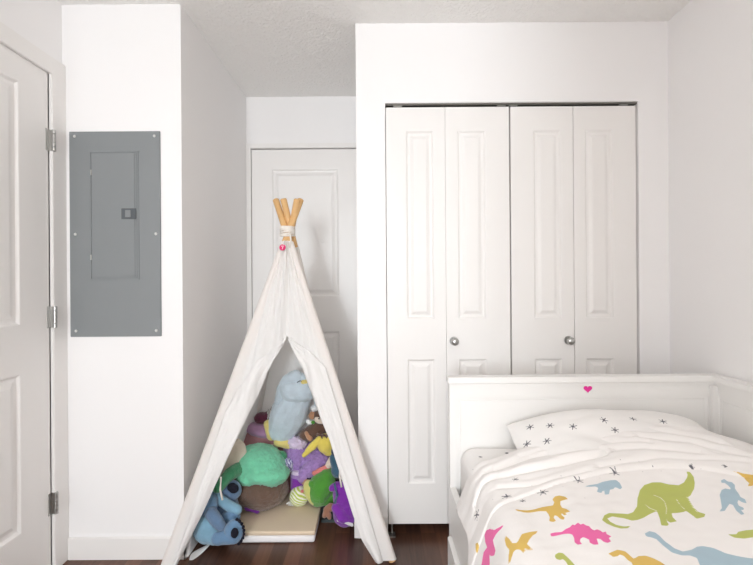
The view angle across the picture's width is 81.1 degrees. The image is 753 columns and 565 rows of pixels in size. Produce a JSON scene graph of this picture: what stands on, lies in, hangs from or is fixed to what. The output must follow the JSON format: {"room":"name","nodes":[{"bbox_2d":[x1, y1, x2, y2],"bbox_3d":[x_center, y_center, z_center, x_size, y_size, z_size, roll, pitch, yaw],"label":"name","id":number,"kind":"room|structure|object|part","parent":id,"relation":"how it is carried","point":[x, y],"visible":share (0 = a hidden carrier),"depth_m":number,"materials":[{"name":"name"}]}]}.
{"room":"children's room","nodes":[
{"label":"children's room","id":0,"kind":"room"},
{"bbox_2d":[0,0,61,556],"bbox_3d":[-1.415,-0.003,-0.640,0.100,2.420,5.120,0,0,0],"label":"wall","id":1,"kind":"structure","parent":0,"point":[39,22],"depth_m":1.80,"materials":[{"name":"white paint"}]},
{"bbox_2d":[0,44,58,564],"bbox_3d":[-1.367,0.163,1.457,0.062,2.063,0.788,0,0,0],"label":"door","id":2,"kind":"structure","parent":1,"relation":"in","point":[27,504],"depth_m":1.70,"materials":[{"name":"white paint"}]},
{"bbox_2d":[0,22,68,564],"bbox_3d":[-1.381,0.132,1.455,0.065,2.150,0.930,0,0,0],"label":"trim","id":3,"kind":"structure","parent":1,"relation":"attached to","point":[12,40],"depth_m":1.86,"materials":[{"name":"white paint"}]},
{"bbox_2d":[62,4,187,536],"bbox_3d":[-1.156,-0.005,1.940,0.618,2.420,0.040,0,0,0],"label":"wall","id":4,"kind":"structure","parent":0,"point":[124,63],"depth_m":1.92,"materials":[{"name":"white paint"}]},
{"bbox_2d":[69,131,161,336],"bbox_3d":[-1.137,-0.211,1.912,0.396,0.894,0.016,0,0,0],"label":"electrical panel","id":5,"kind":"object","parent":4,"relation":"attached to","point":[115,176],"visible":1,"depth_m":1.91,"materials":[{"name":"grey metal"}]},
{"bbox_3d":[-1.139,-0.292,1.911,0.196,0.545,0.005,0,0,0],"label":"panel door","id":6,"kind":"part","parent":5,"relation":"part of","materials":[{"name":"grey metal"}]},
{"bbox_2d":[68,536,186,559],"bbox_3d":[-1.084,1.156,1.914,0.514,0.097,0.012,0,0,0],"label":"baseboard","id":7,"kind":"structure","parent":4,"relation":"attached to","point":[79,548],"depth_m":1.91,"materials":[{"name":"white paint"}]},
{"bbox_2d":[184,10,246,489],"bbox_3d":[-0.877,-0.007,2.422,0.060,2.420,0.925,0,0,0],"label":"wall","id":8,"kind":"structure","parent":0,"point":[215,105],"depth_m":2.26,"materials":[{"name":"white paint"}]},
{"bbox_2d":[63,512,448,564],"bbox_3d":[0.017,1.247,-0.158,2.946,0.100,6.285,0,0,0],"label":"floor","id":9,"kind":"structure","parent":0,"point":[413,544],"depth_m":1.96,"materials":[{"name":"brown wood"}]},
{"bbox_2d":[193,493,244,545],"bbox_3d":[-0.709,1.073,1.963,0.244,0.213,0.116,0,0,25],"label":"plush toy","id":10,"kind":"object","parent":9,"relation":"on","point":[211,529],"visible":0.9,"depth_m":1.94,"materials":[{"name":"blue fabric"}]},
{"bbox_3d":[-0.721,1.054,1.961,0.101,0.097,0.056,0,0,23],"label":"arm","id":11,"kind":"part","parent":10,"relation":"part of"},
{"bbox_3d":[-0.676,1.128,1.954,0.117,0.073,0.070,0,0,0],"label":"leg","id":12,"kind":"part","parent":10,"relation":"part of","materials":[{"name":"blue fabric"}]},
{"bbox_2d":[161,198,395,564],"bbox_3d":[-0.425,0.395,2.226,1.012,1.613,0.807,0,0,0],"label":"tent","id":13,"kind":"object","parent":9,"relation":"on","point":[284,335],"visible":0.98,"depth_m":1.97,"materials":[{"name":"white fabric"}]},
{"bbox_2d":[240,492,321,542],"bbox_3d":[-0.483,1.170,2.259,0.402,0.056,0.482,0,0,0],"label":"floor mat","id":14,"kind":"object","parent":9,"relation":"on","point":[282,522],"visible":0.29,"depth_m":2.08,"materials":[{"name":"beige fabric"}]},
{"bbox_2d":[212,480,241,523],"bbox_3d":[-0.726,1.038,2.082,0.206,0.196,0.158,0,0,0],"label":"plush toy","id":15,"kind":"object","parent":14,"relation":"on","point":[229,507],"visible":0.59,"depth_m":2.04,"materials":[{"name":"blue fabric"}]},
{"bbox_3d":[-0.705,1.020,2.045,0.165,0.119,0.054,0,0,7],"label":"arm","id":16,"kind":"part","parent":15,"relation":"part of"},
{"bbox_3d":[-0.673,1.084,2.035,0.090,0.069,0.063,0,0,0],"label":"leg","id":17,"kind":"part","parent":15,"relation":"part of","materials":[{"name":"blue fabric"}]},
{"bbox_2d":[213,443,289,510],"bbox_3d":[-0.633,0.990,2.217,0.386,0.321,0.308,0,0,-25],"label":"plush toy","id":18,"kind":"object","parent":14,"relation":"on","point":[262,473],"visible":0.85,"depth_m":2.14,"materials":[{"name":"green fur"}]},
{"bbox_3d":[-0.696,0.927,2.118,0.067,0.086,0.239,0,0,19],"label":"arm","id":19,"kind":"part","parent":18,"relation":"part of"},
{"bbox_2d":[221,439,246,479],"bbox_3d":[-0.739,0.941,2.200,0.185,0.318,0.082,0,0,0],"label":"cushion","id":20,"kind":"object","parent":18,"relation":"on","point":[238,451],"visible":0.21,"depth_m":2.17,"materials":[{"name":"beige fabric"}]},
{"bbox_2d":[244,508,259,513],"bbox_3d":[-0.613,1.112,2.170,0.077,0.047,0.038,0,0,0],"label":"plush toy","id":21,"kind":"object","parent":18,"relation":"on","point":[246,509],"visible":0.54,"depth_m":2.15,"materials":[{"name":"purple fabric"}]},
{"bbox_3d":[-0.500,0.901,2.285,0.078,0.057,0.052,0,0,28],"label":"arm","id":22,"kind":"part","parent":18,"relation":"part of"},
{"bbox_2d":[285,458,292,471],"bbox_3d":[-0.462,0.944,2.275,0.069,0.076,0.064,0,0,0],"label":"ball","id":23,"kind":"object","parent":18,"relation":"on","point":[289,463],"visible":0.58,"depth_m":2.26,"materials":[{"name":"purple fabric"}]},
{"bbox_2d":[244,422,290,492],"bbox_3d":[-0.591,0.972,2.419,0.395,0.424,0.178,0,0,0],"label":"plush toy","id":24,"kind":"object","parent":14,"relation":"on","point":[256,433],"visible":0.16,"depth_m":2.35,"materials":[{"name":"fabric"}]},
{"bbox_3d":[-0.623,0.802,2.394,0.177,0.084,0.130,0,0,0],"label":"panel","id":25,"kind":"part","parent":24,"relation":"part of","materials":[{"name":"fabric"}]},
{"bbox_2d":[254,411,267,423],"bbox_3d":[-0.615,0.736,2.400,0.102,0.071,0.075,0,0,0],"label":"plush toy","id":26,"kind":"object","parent":24,"relation":"on","point":[261,417],"visible":0.7,"depth_m":2.37,"materials":[{"name":"red fabric"}]},
{"bbox_2d":[267,406,271,419],"bbox_3d":[-0.566,0.706,2.398,0.087,0.097,0.068,0,0,0],"label":"plush toy","id":27,"kind":"object","parent":26,"relation":"on","point":[268,410],"visible":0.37,"depth_m":2.37,"materials":[{"name":"grey fabric"}]},
{"bbox_2d":[286,486,307,506],"bbox_3d":[-0.396,1.094,2.253,0.100,0.100,0.105,0,0,14],"label":"ball","id":28,"kind":"object","parent":14,"relation":"on","point":[297,497],"visible":0.89,"depth_m":2.22,"materials":[{"name":"green fabric"}]},
{"bbox_2d":[290,470,302,489],"bbox_3d":[-0.408,1.019,2.285,0.077,0.100,0.077,0,0,0],"label":"plush toy","id":29,"kind":"object","parent":28,"relation":"on","point":[294,474],"visible":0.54,"depth_m":2.25,"materials":[{"name":"purple fabric"}]},
{"bbox_2d":[291,478,302,489],"bbox_3d":[-0.409,1.036,2.285,0.073,0.067,0.073,0,0,0],"label":"stuffed animal","id":30,"kind":"object","parent":29,"relation":"on","point":[294,482],"depth_m":2.25},
{"bbox_2d":[283,436,329,482],"bbox_3d":[-0.365,0.921,2.336,0.248,0.223,0.212,0,0,-22],"label":"plush toy","id":31,"kind":"object","parent":29,"relation":"on","point":[306,465],"visible":0.59,"depth_m":2.28,"materials":[{"name":"purple fabric"}]},
{"bbox_2d":[264,370,316,448],"bbox_3d":[-0.440,0.663,2.327,0.308,0.427,0.201,0,0,32],"label":"plush toy","id":32,"kind":"object","parent":31,"relation":"on","point":[293,396],"visible":0.89,"depth_m":2.26,"materials":[{"name":"blue fabric"}]},
{"bbox_2d":[299,405,325,440],"bbox_3d":[-0.321,0.744,2.344,0.181,0.195,0.116,0,0,0],"label":"plush toy","id":33,"kind":"object","parent":31,"relation":"on","point":[315,426],"visible":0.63,"depth_m":2.31,"materials":[{"name":"brown fabric"}]},
{"bbox_3d":[-0.332,0.962,2.281,0.178,0.142,0.085,0,0,-15],"label":"arm","id":34,"kind":"part","parent":31,"relation":"part of","materials":[{"name":"purple fabric"}]},
{"bbox_2d":[302,433,331,456],"bbox_3d":[-0.297,0.832,2.269,0.170,0.126,0.091,0,0,0],"label":"plush toy","id":35,"kind":"object","parent":31,"relation":"on","point":[322,442],"visible":0.82,"depth_m":2.24,"materials":[{"name":"yellow fabric"}]},
{"bbox_2d":[321,480,341,522],"bbox_3d":[-0.203,1.149,2.330,0.149,0.098,0.270,0,0,0],"label":"plush toy","id":36,"kind":"object","parent":9,"relation":"on","point":[323,520],"visible":0.14,"depth_m":2.20,"materials":[{"name":"black fabric"}]},
{"bbox_2d":[303,457,335,506],"bbox_3d":[-0.283,1.010,2.232,0.155,0.241,0.147,0,0,-45],"label":"plush toy","id":37,"kind":"object","parent":36,"relation":"on","point":[316,489],"depth_m":2.19,"materials":[{"name":"green fabric"}]},
{"bbox_3d":[-0.298,1.045,2.193,0.092,0.108,0.044,0,0,24],"label":"leg","id":38,"kind":"part","parent":37,"relation":"part of","materials":[{"name":"green fabric"}]},
{"bbox_3d":[-0.274,0.934,2.243,0.110,0.089,0.039,0,0,0],"label":"rag doll leg","id":39,"kind":"part","parent":37,"relation":"part of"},
{"bbox_2d":[322,481,353,527],"bbox_3d":[-0.169,1.065,2.124,0.149,0.221,0.137,0,0,18],"label":"plush toy","id":40,"kind":"object","parent":9,"relation":"on","point":[343,516],"visible":0.8,"depth_m":2.08,"materials":[{"name":"purple fabric"}]},
{"bbox_2d":[330,449,338,477],"bbox_3d":[-0.202,0.896,2.194,0.070,0.151,0.058,0,0,33],"label":"plush toy","id":41,"kind":"object","parent":40,"relation":"on","point":[334,468],"visible":0.56,"depth_m":2.17,"materials":[{"name":"blue fabric"}]},
{"bbox_3d":[-0.159,1.095,2.084,0.110,0.103,0.065,0,0,0],"label":"leg","id":42,"kind":"part","parent":40,"relation":"part of","materials":[{"name":"purple fabric"}]},
{"bbox_2d":[446,373,752,564],"bbox_3d":[0.817,0.782,0.769,1.133,0.819,2.038,0,0,0],"label":"bed","id":43,"kind":"object","parent":9,"relation":"on","point":[481,408],"visible":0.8,"depth_m":1.75,"materials":[{"name":"white paint"}]},
{"bbox_3d":[0.694,1.079,1.248,0.827,0.166,0.975,0,0,0],"label":"drawer","id":44,"kind":"part","parent":43,"relation":"part of","materials":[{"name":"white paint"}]},
{"bbox_3d":[0.305,0.904,0.750,0.024,0.182,2.000,0,0,0],"label":"rail","id":45,"kind":"part","parent":43,"relation":"part of","materials":[{"name":"white paint"}]},
{"bbox_2d":[461,448,516,500],"bbox_3d":[0.833,0.757,0.798,1.006,0.218,1.897,0,0,0],"label":"mattress","id":46,"kind":"object","parent":43,"relation":"on","point":[470,458],"visible":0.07,"depth_m":1.67,"materials":[{"name":"white fabric"}]},
{"bbox_2d":[456,423,752,564],"bbox_3d":[0.774,0.726,0.704,1.099,0.446,1.810,0,0,0],"label":"duvet","id":47,"kind":"object","parent":46,"relation":"on","point":[683,495],"visible":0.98,"depth_m":1.24,"materials":[{"name":"fabric"}]},
{"bbox_2d":[507,409,704,457],"bbox_3d":[0.884,0.562,1.545,0.750,0.171,0.357,0,0,0],"label":"pillow","id":48,"kind":"object","parent":46,"relation":"on","point":[556,433],"visible":0.32,"depth_m":1.58,"materials":[{"name":"white fabric"}]},
{"bbox_3d":[0.836,0.800,1.766,1.087,0.783,0.032,0,0,0],"label":"headboard","id":49,"kind":"part","parent":43,"relation":"part of","materials":[{"name":"white paint"}]},
{"bbox_3d":[1.336,0.697,1.740,0.022,0.582,0.021,0,0,0],"label":"corner post","id":50,"kind":"part","parent":43,"relation":"part of","materials":[{"name":"white paint"}]},
{"bbox_3d":[1.363,0.796,0.750,0.034,0.783,2.000,0,0,0],"label":"panel","id":51,"kind":"part","parent":43,"relation":"part of","materials":[{"name":"white paint"}]},
{"bbox_2d":[246,96,355,317],"bbox_3d":[-0.449,-0.010,2.935,0.916,2.420,0.100,0,0,0],"label":"wall","id":52,"kind":"structure","parent":0,"point":[318,119],"depth_m":2.88,"materials":[{"name":"white paint"}]},
{"bbox_2d":[246,143,355,330],"bbox_3d":[-0.469,0.145,2.878,0.756,2.110,0.014,0,0,0],"label":"trim","id":53,"kind":"structure","parent":52,"relation":"attached to","point":[249,147],"depth_m":2.87,"materials":[{"name":"white paint"}]},
{"bbox_2d":[251,149,357,438],"bbox_3d":[-0.464,0.157,2.907,0.700,2.062,0.036,0,0,0],"label":"door","id":54,"kind":"structure","parent":52,"relation":"in","point":[325,179],"depth_m":2.89,"materials":[{"name":"white paint"}]},
{"bbox_2d":[57,0,690,96],"bbox_3d":[-0.001,-1.271,-0.158,2.946,0.104,6.285,0,0,0],"label":"ceiling","id":55,"kind":"structure","parent":0,"point":[269,48],"depth_m":2.05,"materials":[{"name":"white paint"}]},
{"bbox_2d":[385,111,387,454],"bbox_3d":[0.675,-0.018,2.835,1.412,2.420,0.100,0,0,0],"label":"door frame","id":56,"kind":"structure","parent":0,"point":[385,111],"depth_m":2.79,"materials":[{"name":"white paint"}]},
{"bbox_2d":[355,21,669,530],"bbox_3d":[0.645,-0.018,2.125,1.472,2.420,0.100,0,0,0],"label":"wall","id":57,"kind":"structure","parent":0,"point":[501,62],"depth_m":2.08,"materials":[{"name":"white paint"}]},
{"bbox_2d":[388,524,395,536],"bbox_3d":[0.072,1.173,2.086,0.035,0.046,0.040,0,0,0],"label":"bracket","id":58,"kind":"structure","parent":57,"relation":"attached to","point":[391,534],"depth_m":2.09,"materials":[{"name":"silver metal"}]},
{"bbox_2d":[386,107,510,523],"bbox_3d":[0.342,0.156,2.080,0.584,1.974,0.072,0,0,0],"label":"door","id":59,"kind":"structure","parent":57,"relation":"in","point":[448,212],"depth_m":2.09,"materials":[{"name":"white paint"}]},
{"bbox_3d":[0.367,0.277,2.065,0.042,0.042,0.042,0,0,0],"label":"knob","id":60,"kind":"part","parent":59,"relation":"part of","materials":[{"name":"silver metal"}]},
{"bbox_2d":[393,104,627,107],"bbox_3d":[0.637,-0.840,2.099,1.114,0.007,0.018,0,0,0],"label":"trim","id":61,"kind":"structure","parent":57,"relation":"attached to","point":[509,106],"depth_m":2.09,"materials":[{"name":"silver metal"}]},
{"bbox_2d":[385,102,636,107],"bbox_3d":[0.637,-0.846,2.100,1.192,0.008,0.032,0,0,0],"label":"trim","id":62,"kind":"structure","parent":57,"relation":"attached to","point":[589,103],"depth_m":2.09,"materials":[{"name":"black metal"}]},
{"bbox_2d":[509,106,636,374],"bbox_3d":[0.938,0.151,2.080,0.593,1.974,0.072,0,0,0],"label":"door","id":63,"kind":"structure","parent":57,"relation":"in","point":[572,169],"depth_m":2.09,"materials":[{"name":"white paint"}]},
{"bbox_3d":[0.910,0.273,2.065,0.042,0.042,0.042,0,0,0],"label":"knob","id":64,"kind":"part","parent":63,"relation":"part of","materials":[{"name":"silver metal"}]},
{"bbox_2d":[668,0,752,382],"bbox_3d":[1.431,-0.023,-0.158,0.100,2.420,6.085,0,0,0],"label":"wall","id":65,"kind":"structure","parent":0,"point":[710,42],"depth_m":1.81,"materials":[{"name":"white paint"}]}
]}

